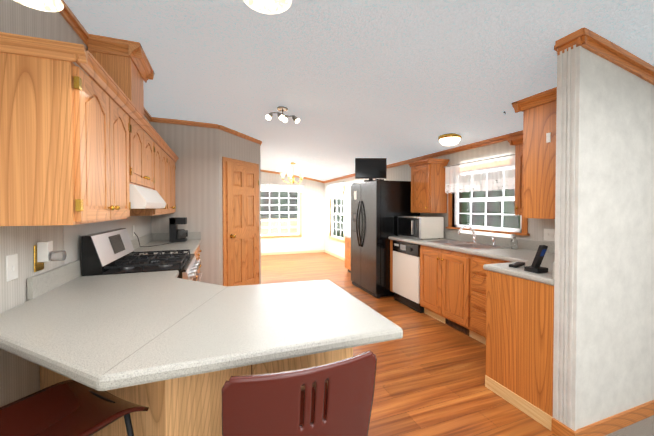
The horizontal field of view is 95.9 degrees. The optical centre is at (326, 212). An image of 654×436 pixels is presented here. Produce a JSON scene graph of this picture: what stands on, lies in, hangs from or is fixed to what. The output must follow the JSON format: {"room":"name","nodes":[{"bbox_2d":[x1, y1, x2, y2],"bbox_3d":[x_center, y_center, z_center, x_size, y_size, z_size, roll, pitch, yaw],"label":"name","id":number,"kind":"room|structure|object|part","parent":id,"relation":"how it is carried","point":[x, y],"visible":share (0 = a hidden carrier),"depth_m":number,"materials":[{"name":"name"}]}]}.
{"room":"kitchen","nodes":[
{"label":"kitchen","id":0,"kind":"room"},
{"bbox_2d":[0,0,149,406],"bbox_3d":[-1.085,-0.039,0.356,0.100,2.750,7.500,0,1,-20],"label":"wall","id":1,"kind":"structure","parent":0,"point":[19,377],"depth_m":1.35,"materials":[{"name":"paint"}]},
{"bbox_2d":[6,253,17,281],"bbox_3d":[-1.355,0.237,1.274,0.012,0.110,0.070,0,1,-20],"label":"light switch","id":2,"kind":"object","parent":1,"relation":"attached to","point":[12,267],"visible":1,"depth_m":1.27,"materials":[{"name":"white plastic"}]},
{"bbox_2d":[27,264,67,299],"bbox_3d":[-1.818,0.336,2.583,0.020,0.100,2.574,0,1,-20],"label":"backsplash","id":3,"kind":"structure","parent":1,"relation":"attached to","point":[43,282],"depth_m":1.48,"materials":[{"name":"grey laminate"}]},
{"bbox_2d":[33,241,66,271],"bbox_3d":[-1.379,0.216,1.477,0.104,0.145,0.080,0,1,-20],"label":"air freshener","id":4,"kind":"object","parent":1,"relation":"attached to","point":[43,251],"visible":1,"depth_m":1.45,"materials":[{"name":"white plastic"}]},
{"bbox_2d":[0,44,115,225],"bbox_3d":[-1.233,-0.287,1.352,0.290,0.675,0.380,0,1,-20],"label":"upper cabinet","id":5,"kind":"object","parent":1,"relation":"attached to","point":[78,145],"depth_m":1.20,"materials":[{"name":"brown wood"}]},
{"bbox_2d":[84,34,143,103],"bbox_3d":[-1.578,-0.926,2.238,0.250,0.575,0.360,0,1,-20],"label":"upper cabinet","id":6,"kind":"object","parent":1,"relation":"attached to","point":[117,62],"depth_m":2.06,"materials":[{"name":"brown wood"}]},
{"bbox_2d":[112,92,131,219],"bbox_3d":[-1.360,-0.293,1.704,0.290,0.675,0.369,0,1,-20],"label":"upper cabinet","id":7,"kind":"object","parent":1,"relation":"attached to","point":[121,118],"depth_m":1.79,"materials":[{"name":"brown wood"}]},
{"bbox_2d":[132,225,134,236],"bbox_3d":[-1.980,0.189,3.019,0.005,0.110,0.070,0,1,-20],"label":"outlet","id":8,"kind":"object","parent":1,"relation":"attached to","point":[133,230],"visible":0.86,"depth_m":3.02,"materials":[{"name":"white plastic"}]},
{"bbox_2d":[124,104,167,211],"bbox_3d":[-1.508,-0.361,2.251,0.384,0.665,0.758,0,1,-20],"label":"upper cabinet","id":9,"kind":"object","parent":1,"relation":"attached to","point":[149,161],"depth_m":2.33,"materials":[{"name":"brown wood"}]},
{"bbox_2d":[129,184,165,208],"bbox_3d":[-1.508,-0.110,2.255,0.384,0.162,0.748,0,1,-20],"label":"range hood","id":10,"kind":"object","parent":9,"relation":"attached to","point":[142,196],"depth_m":2.05,"materials":[{"name":"white paint"}]},
{"bbox_2d":[132,212,163,215],"bbox_3d":[-1.738,-0.309,2.751,0.290,0.675,0.334,0,1,-20],"label":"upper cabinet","id":11,"kind":"object","parent":1,"relation":"attached to","point":[133,213],"depth_m":2.63,"materials":[{"name":"brown wood"}]},
{"bbox_2d":[168,152,171,213],"bbox_3d":[-1.960,-0.319,3.367,0.290,0.675,0.325,0,1,-20],"label":"upper cabinet","id":12,"kind":"object","parent":1,"relation":"attached to","point":[169,153],"depth_m":3.44,"materials":[{"name":"brown wood"}]},
{"bbox_2d":[59,0,556,182],"bbox_3d":[0.079,-1.001,2.861,3.800,0.445,11.450,0,1,-20],"label":"crown molding","id":13,"kind":"structure","parent":1,"relation":"attached to","point":[69,16],"depth_m":3.84,"materials":[{"name":"brown wood"}]},
{"bbox_2d":[150,122,218,284],"bbox_3d":[-1.904,-0.097,3.994,0.830,2.750,0.100,0,1,-20],"label":"wall","id":14,"kind":"structure","parent":0,"point":[195,149],"depth_m":3.99,"materials":[{"name":"paint"}]},
{"bbox_2d":[172,156,175,212],"bbox_3d":[-2.075,-0.324,3.684,0.290,0.675,0.349,0,1,-20],"label":"upper cabinet","id":15,"kind":"object","parent":14,"relation":"attached to","point":[173,157],"depth_m":3.73,"materials":[{"name":"brown wood"}]},
{"bbox_2d":[218,129,260,285],"bbox_3d":[-1.346,-0.105,4.525,0.100,2.750,0.919,0,1,25],"label":"wall","id":16,"kind":"structure","parent":0,"point":[232,146],"depth_m":4.33,"materials":[{"name":"paint"}]},
{"bbox_2d":[222,157,258,285],"bbox_3d":[-1.292,0.243,4.505,0.016,2.055,0.790,0,1,25],"label":"door frame","id":17,"kind":"structure","parent":16,"relation":"attached to","point":[224,159],"depth_m":4.17,"materials":[{"name":"brown wood"}]},
{"bbox_2d":[226,161,258,285],"bbox_3d":[-1.272,0.266,4.493,0.519,1.985,0.526,0,1,-20],"label":"pantry door","id":18,"kind":"structure","parent":16,"relation":"in","point":[242,184],"depth_m":4.45,"materials":[{"name":"brown wood"}]},
{"bbox_2d":[261,172,323,252],"bbox_3d":[-1.185,-0.170,8.558,2.520,2.750,0.100,0,1,-20],"label":"wall","id":19,"kind":"structure","parent":0,"point":[313,211],"depth_m":8.72,"materials":[{"name":"paint"}]},
{"bbox_2d":[261,189,301,238],"bbox_3d":[-1.362,0.012,8.463,1.354,1.444,0.115,0,1,-20],"label":"window","id":20,"kind":"structure","parent":19,"relation":"in","point":[279,235],"depth_m":8.53,"materials":[{"name":"white plastic"}]},
{"bbox_2d":[261,183,303,191],"bbox_3d":[-1.341,-0.696,8.393,1.434,0.237,0.086,0,1,-20],"label":"curtain valance","id":21,"kind":"object","parent":19,"relation":"attached to","point":[282,187],"visible":0.79,"depth_m":8.38,"materials":[{"name":"white fabric"}]},
{"bbox_2d":[261,250,323,255],"bbox_3d":[-1.171,1.171,8.525,2.250,0.070,0.012,0,1,-20],"label":"baseboard","id":22,"kind":"structure","parent":19,"relation":"attached to","point":[310,251],"depth_m":8.58,"materials":[{"name":"beige wood"}]},
{"bbox_2d":[63,0,653,180],"bbox_3d":[0.455,-0.973,2.997,4.800,0.625,11.650,0,1,-20],"label":"ceiling","id":23,"kind":"structure","parent":0,"point":[346,82],"depth_m":2.17,"materials":[{"name":"white paint"}]},
{"bbox_2d":[14,0,63,11],"bbox_3d":[-0.851,-0.897,0.842,0.144,0.552,0.144,0,1,-20],"label":"ceiling light","id":24,"kind":"object","parent":23,"relation":"hanging from","point":[50,5],"visible":1,"depth_m":0.91,"materials":[{"name":"white glass"}]},
{"bbox_2d":[243,0,291,13],"bbox_3d":[-0.174,-0.887,0.852,0.144,0.530,0.144,0,1,-20],"label":"ceiling light","id":25,"kind":"object","parent":23,"relation":"hanging from","point":[271,6],"visible":1,"depth_m":0.91,"materials":[{"name":"white glass"}]},
{"bbox_2d":[266,106,299,122],"bbox_3d":[-0.485,-1.077,3.243,0.378,0.161,0.166,0,1,-20],"label":"ceiling light","id":26,"kind":"object","parent":23,"relation":"attached to","point":[283,117],"visible":1,"depth_m":3.23,"materials":[{"name":"white glass"}]},
{"bbox_2d":[280,162,304,183],"bbox_3d":[-0.772,-0.879,6.698,0.577,0.488,0.556,0,1,-20],"label":"dining chandelier","id":27,"kind":"object","parent":23,"relation":"hanging from","point":[291,176],"visible":1,"depth_m":6.63,"materials":[{"name":"white glass"}]},
{"bbox_2d":[438,133,461,145],"bbox_3d":[1.477,-0.862,3.554,0.260,0.117,0.260,0,1,-20],"label":"flush ceiling light","id":28,"kind":"object","parent":23,"relation":"attached to","point":[450,139],"visible":0.98,"depth_m":3.47,"materials":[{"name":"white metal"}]},
{"bbox_2d":[261,252,555,435],"bbox_3d":[-0.630,1.290,4.861,3.800,0.050,7.275,0,1,-20],"label":"floor","id":29,"kind":"structure","parent":0,"point":[430,376],"depth_m":2.38,"materials":[{"name":"brown wood"}]},
{"bbox_2d":[0,380,148,435],"bbox_3d":[-0.901,0.848,0.921,0.443,0.962,0.518,0,1,25],"label":"seat","id":30,"kind":"object","parent":29,"relation":"on","point":[69,408],"visible":1,"depth_m":0.98,"materials":[{"name":"red plastic"}]},
{"bbox_3d":[-0.885,0.937,0.956,0.618,0.783,0.618,0,1,-20],"label":"frame","id":31,"kind":"part","parent":30,"relation":"part of","materials":[{"name":"black metal"}]},
{"bbox_2d":[63,216,195,279],"bbox_3d":[-1.386,0.216,2.228,0.598,0.351,0.917,0,1,-20],"label":"countertop","id":32,"kind":"structure","parent":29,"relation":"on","point":[72,234],"depth_m":2.30,"materials":[{"name":"laminate"}]},
{"bbox_2d":[134,217,187,246],"bbox_3d":[-1.890,0.221,3.429,0.442,0.302,0.713,0,1,-20],"label":"coffee maker","id":33,"kind":"object","parent":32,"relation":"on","point":[176,234],"visible":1,"depth_m":3.65,"materials":[{"name":"black plastic"}]},
{"bbox_3d":[-1.923,0.284,3.326,0.310,0.173,0.539,0,1,-20],"label":"cord","id":34,"kind":"part","parent":33,"relation":"part of","materials":[{"name":"black plastic"}]},
{"bbox_2d":[81,228,201,281],"bbox_3d":[-1.357,0.723,2.323,0.658,1.165,0.754,0,1,-20],"label":"range","id":35,"kind":"object","parent":29,"relation":"on","point":[108,252],"visible":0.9,"depth_m":2.10,"materials":[{"name":"black metal"}]},
{"bbox_2d":[196,232,199,247],"bbox_3d":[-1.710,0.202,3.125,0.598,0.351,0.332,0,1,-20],"label":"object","id":36,"kind":"structure","parent":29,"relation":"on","point":[197,233],"depth_m":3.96,"materials":[{"name":"laminate"}]},
{"bbox_2d":[196,248,199,267],"bbox_3d":[-1.885,0.847,3.602,0.580,0.875,0.666,0,1,-20],"label":"base cabinet","id":37,"kind":"object","parent":29,"relation":"on","point":[197,249],"depth_m":3.58,"materials":[{"name":"wood"}]},
{"bbox_2d":[91,348,352,435],"bbox_3d":[-0.722,0.880,1.580,1.395,0.875,1.067,0,1,-20],"label":"base cabinet","id":38,"kind":"object","parent":29,"relation":"on","point":[185,407],"depth_m":1.11,"materials":[{"name":"wood"}]},
{"bbox_2d":[0,268,402,391],"bbox_3d":[-0.643,0.424,1.442,1.455,0.040,1.367,0,1,-20],"label":"countertop","id":39,"kind":"structure","parent":38,"relation":"on","point":[127,333],"depth_m":1.07,"materials":[{"name":"white laminate"}]},
{"bbox_2d":[344,235,350,272],"bbox_3d":[0.717,0.866,5.896,0.550,0.765,0.790,0,1,-20],"label":"base cabinet","id":40,"kind":"object","parent":29,"relation":"on","point":[348,252],"visible":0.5,"depth_m":6.01,"materials":[{"name":"brown wood"}]},
{"bbox_2d":[351,179,419,297],"bbox_3d":[0.900,0.382,4.880,0.840,1.765,0.910,0,1,-20],"label":"refrigerator","id":41,"kind":"object","parent":29,"relation":"on","point":[379,207],"visible":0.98,"depth_m":4.46,"materials":[{"name":"black"}]},
{"bbox_2d":[355,158,386,181],"bbox_3d":[0.705,-0.686,4.756,0.483,0.370,0.208,0,1,-20],"label":"tv","id":42,"kind":"object","parent":41,"relation":"on","point":[370,169],"visible":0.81,"depth_m":4.73,"materials":[{"name":"black plastic"}]},
{"bbox_2d":[393,240,423,312],"bbox_3d":[1.323,0.841,4.110,0.612,0.872,0.594,0,1,-20],"label":"dishwasher","id":43,"kind":"object","parent":29,"relation":"on","point":[406,273],"visible":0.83,"depth_m":3.96,"materials":[{"name":"white metal"}]},
{"bbox_2d":[420,237,491,334],"bbox_3d":[1.576,0.830,3.453,0.589,0.915,0.804,0,1,-20],"label":"base cabinet","id":44,"kind":"object","parent":29,"relation":"on","point":[443,285],"depth_m":3.34,"materials":[{"name":"wood"}]},
{"bbox_2d":[468,245,554,343],"bbox_3d":[1.815,0.840,2.790,0.589,0.915,0.604,0,1,-20],"label":"base cabinet","id":45,"kind":"object","parent":29,"relation":"on","point":[474,285],"depth_m":2.89,"materials":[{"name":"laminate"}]},
{"bbox_2d":[484,269,553,430],"bbox_3d":[1.508,0.872,2.075,0.513,0.875,0.474,0,1,-20],"label":"base cabinet","id":46,"kind":"object","parent":29,"relation":"on","point":[519,311],"depth_m":1.96,"materials":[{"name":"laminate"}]},
{"bbox_2d":[388,237,554,284],"bbox_3d":[1.412,0.397,3.175,1.086,0.040,2.622,0,1,-20],"label":"countertop","id":47,"kind":"structure","parent":46,"relation":"on","point":[469,257],"depth_m":2.89,"materials":[{"name":"grey laminate"}]},
{"bbox_2d":[398,216,443,238],"bbox_3d":[1.310,0.209,4.212,0.420,0.299,0.520,0,1,-20],"label":"microwave","id":48,"kind":"object","parent":47,"relation":"on","point":[423,227],"visible":1,"depth_m":4.01,"materials":[{"name":"white metal"}]},
{"bbox_2d":[425,240,509,249],"bbox_3d":[1.586,0.456,3.444,0.471,0.176,0.856,0,1,-20],"label":"sink basin","id":49,"kind":"object","parent":47,"relation":"in","point":[473,245],"depth_m":3.42,"materials":[{"name":"silver metal"}]},
{"bbox_2d":[458,225,495,245],"bbox_3d":[1.675,0.261,3.373,0.273,0.217,0.388,0,1,-20],"label":"faucet","id":50,"kind":"object","parent":47,"relation":"on","point":[468,243],"depth_m":3.44,"materials":[{"name":"silver metal"}]},
{"bbox_2d":[511,234,517,249],"bbox_3d":[1.920,0.299,3.030,0.065,0.157,0.060,0,1,-20],"label":"soap bottle","id":51,"kind":"object","parent":47,"relation":"on","point":[514,243],"visible":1,"depth_m":3.01,"materials":[{"name":"white"}]},
{"bbox_2d":[509,245,547,272],"bbox_3d":[1.417,0.302,2.063,0.202,0.183,0.293,0,1,-20],"label":"phone","id":52,"kind":"object","parent":47,"relation":"on","point":[534,267],"visible":1,"depth_m":1.94,"materials":[{"name":"black plastic"}]},
{"bbox_2d":[324,141,554,257],"bbox_3d":[1.178,-0.122,5.573,0.100,2.750,7.320,0,1,-20],"label":"wall","id":53,"kind":"structure","parent":0,"point":[536,227],"depth_m":4.06,"materials":[{"name":"paint"}]},
{"bbox_2d":[324,250,344,260],"bbox_3d":[0.511,1.191,7.278,0.012,0.070,3.500,0,1,-20],"label":"baseboard","id":54,"kind":"structure","parent":53,"relation":"attached to","point":[342,258],"depth_m":8.07,"materials":[{"name":"beige wood"}]},
{"bbox_2d":[326,181,343,198],"bbox_3d":[0.221,-0.578,7.943,0.086,0.417,1.253,0,1,-20],"label":"valance","id":55,"kind":"object","parent":53,"relation":"attached to","point":[335,188],"visible":1,"depth_m":7.84,"materials":[{"name":"white fabric"}]},
{"bbox_2d":[328,186,344,242],"bbox_3d":[0.279,0.050,7.974,0.115,1.444,1.174,0,1,-20],"label":"dining room window","id":56,"kind":"structure","parent":53,"relation":"in","point":[337,238],"depth_m":8.13,"materials":[{"name":"white plastic"}]},
{"bbox_2d":[408,159,447,212],"bbox_3d":[1.447,-0.360,4.226,0.294,0.730,0.430,0,1,-20],"label":"upper cabinet","id":57,"kind":"object","parent":53,"relation":"attached to","point":[428,195],"depth_m":4.05,"materials":[{"name":"brown wood"}]},
{"bbox_2d":[444,153,514,193],"bbox_3d":[1.821,-0.432,3.509,0.086,0.377,1.143,0,1,-20],"label":"valance","id":58,"kind":"object","parent":53,"relation":"attached to","point":[482,171],"visible":0.88,"depth_m":3.43,"materials":[{"name":"white fabric"}]},
{"bbox_2d":[446,179,529,235],"bbox_3d":[1.879,-0.177,3.534,0.115,0.809,1.144,0,1,-20],"label":"window","id":59,"kind":"structure","parent":53,"relation":"in","point":[515,230],"depth_m":3.55,"materials":[{"name":"white plastic"}]},
{"bbox_2d":[444,233,554,252],"bbox_3d":[1.908,0.323,3.363,0.020,0.099,2.602,0,1,-20],"label":"backsplash","id":60,"kind":"structure","parent":53,"relation":"attached to","point":[522,244],"depth_m":3.24,"materials":[{"name":"grey laminate"}]},
{"bbox_2d":[512,137,519,214],"bbox_3d":[1.991,-0.336,2.716,0.294,0.730,0.360,0,1,-20],"label":"upper cabinet","id":61,"kind":"object","parent":53,"relation":"attached to","point":[513,140],"depth_m":2.82,"materials":[{"name":"brown wood"}]},
{"bbox_2d":[544,229,554,240],"bbox_3d":[2.120,0.215,2.803,0.012,0.115,0.120,0,1,-20],"label":"light switch","id":62,"kind":"object","parent":53,"relation":"attached to","point":[549,234],"visible":0.85,"depth_m":2.81,"materials":[{"name":"white plastic"}]},
{"bbox_2d":[576,47,653,429],"bbox_3d":[2.265,-0.065,2.017,1.870,2.750,0.110,0,1,-20],"label":"wall","id":63,"kind":"structure","parent":0,"point":[615,359],"depth_m":1.76,"materials":[{"name":"paint"}]},
{"bbox_2d":[516,87,556,218],"bbox_3d":[1.732,-0.366,2.041,0.688,0.810,0.295,0,1,-20],"label":"upper cabinet","id":64,"kind":"object","parent":63,"relation":"attached to","point":[535,165],"depth_m":1.95,"materials":[{"name":"brown wood"}]},
{"bbox_2d":[552,261,554,276],"bbox_3d":[1.863,0.346,1.954,1.060,0.099,0.020,0,1,-20],"label":"backsplash","id":65,"kind":"structure","parent":63,"relation":"attached to","point":[553,262],"depth_m":1.78,"materials":[{"name":"grey laminate"}]},
{"bbox_2d":[553,45,581,430],"bbox_3d":[1.377,0.160,1.700,0.018,2.309,0.118,0,1,-20],"label":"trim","id":66,"kind":"structure","parent":63,"relation":"attached to","point":[568,121],"depth_m":1.69,"materials":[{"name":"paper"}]},
{"bbox_2d":[551,400,653,435],"bbox_3d":[2.254,1.267,2.026,1.898,0.085,0.124,0,1,-20],"label":"baseboard","id":67,"kind":"structure","parent":63,"relation":"attached to","point":[613,423],"depth_m":1.76,"materials":[{"name":"brown wood"}]},
{"bbox_2d":[555,27,653,84],"bbox_3d":[2.254,-0.804,1.982,1.905,0.430,0.145,0,1,-20],"label":"crown molding","id":68,"kind":"structure","parent":63,"relation":"attached to","point":[598,45],"depth_m":1.70,"materials":[{"name":"brown wood"}]},
{"bbox_2d":[605,415,653,435],"bbox_3d":[1.689,1.373,-0.388,4.600,0.050,4.175,0,1,-20],"label":"floor","id":69,"kind":"structure","parent":0,"point":[644,427],"depth_m":1.79,"materials":[{"name":"beige carpet"}]},
{"bbox_2d":[222,351,376,435],"bbox_3d":[-0.126,0.846,0.943,0.443,0.965,0.518,0,1,-20],"label":"seat","id":70,"kind":"object","parent":69,"relation":"on","point":[333,399],"visible":1,"depth_m":0.70,"materials":[{"name":"red plastic"}]},
{"label":"outside","id":71,"kind":"structure","parent":0,"visible":0},
{"bbox_2d":[261,218,297,233],"bbox_3d":[-1.582,0.699,8.966,2.400,1.000,0.810,0,1,-20],"label":"deck","id":72,"kind":"object","parent":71,"point":[289,228],"depth_m":9.37,"materials":[{"name":"beige wood"}]},
{"bbox_2d":[261,191,343,237],"bbox_3d":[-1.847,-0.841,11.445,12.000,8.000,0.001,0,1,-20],"label":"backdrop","id":73,"kind":"structure","parent":71,"point":[275,198],"depth_m":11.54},
{"bbox_2d":[459,178,519,228],"bbox_3d":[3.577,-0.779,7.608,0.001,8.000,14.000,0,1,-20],"label":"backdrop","id":74,"kind":"structure","parent":71,"point":[496,220],"depth_m":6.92,"materials":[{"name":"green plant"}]}
]}

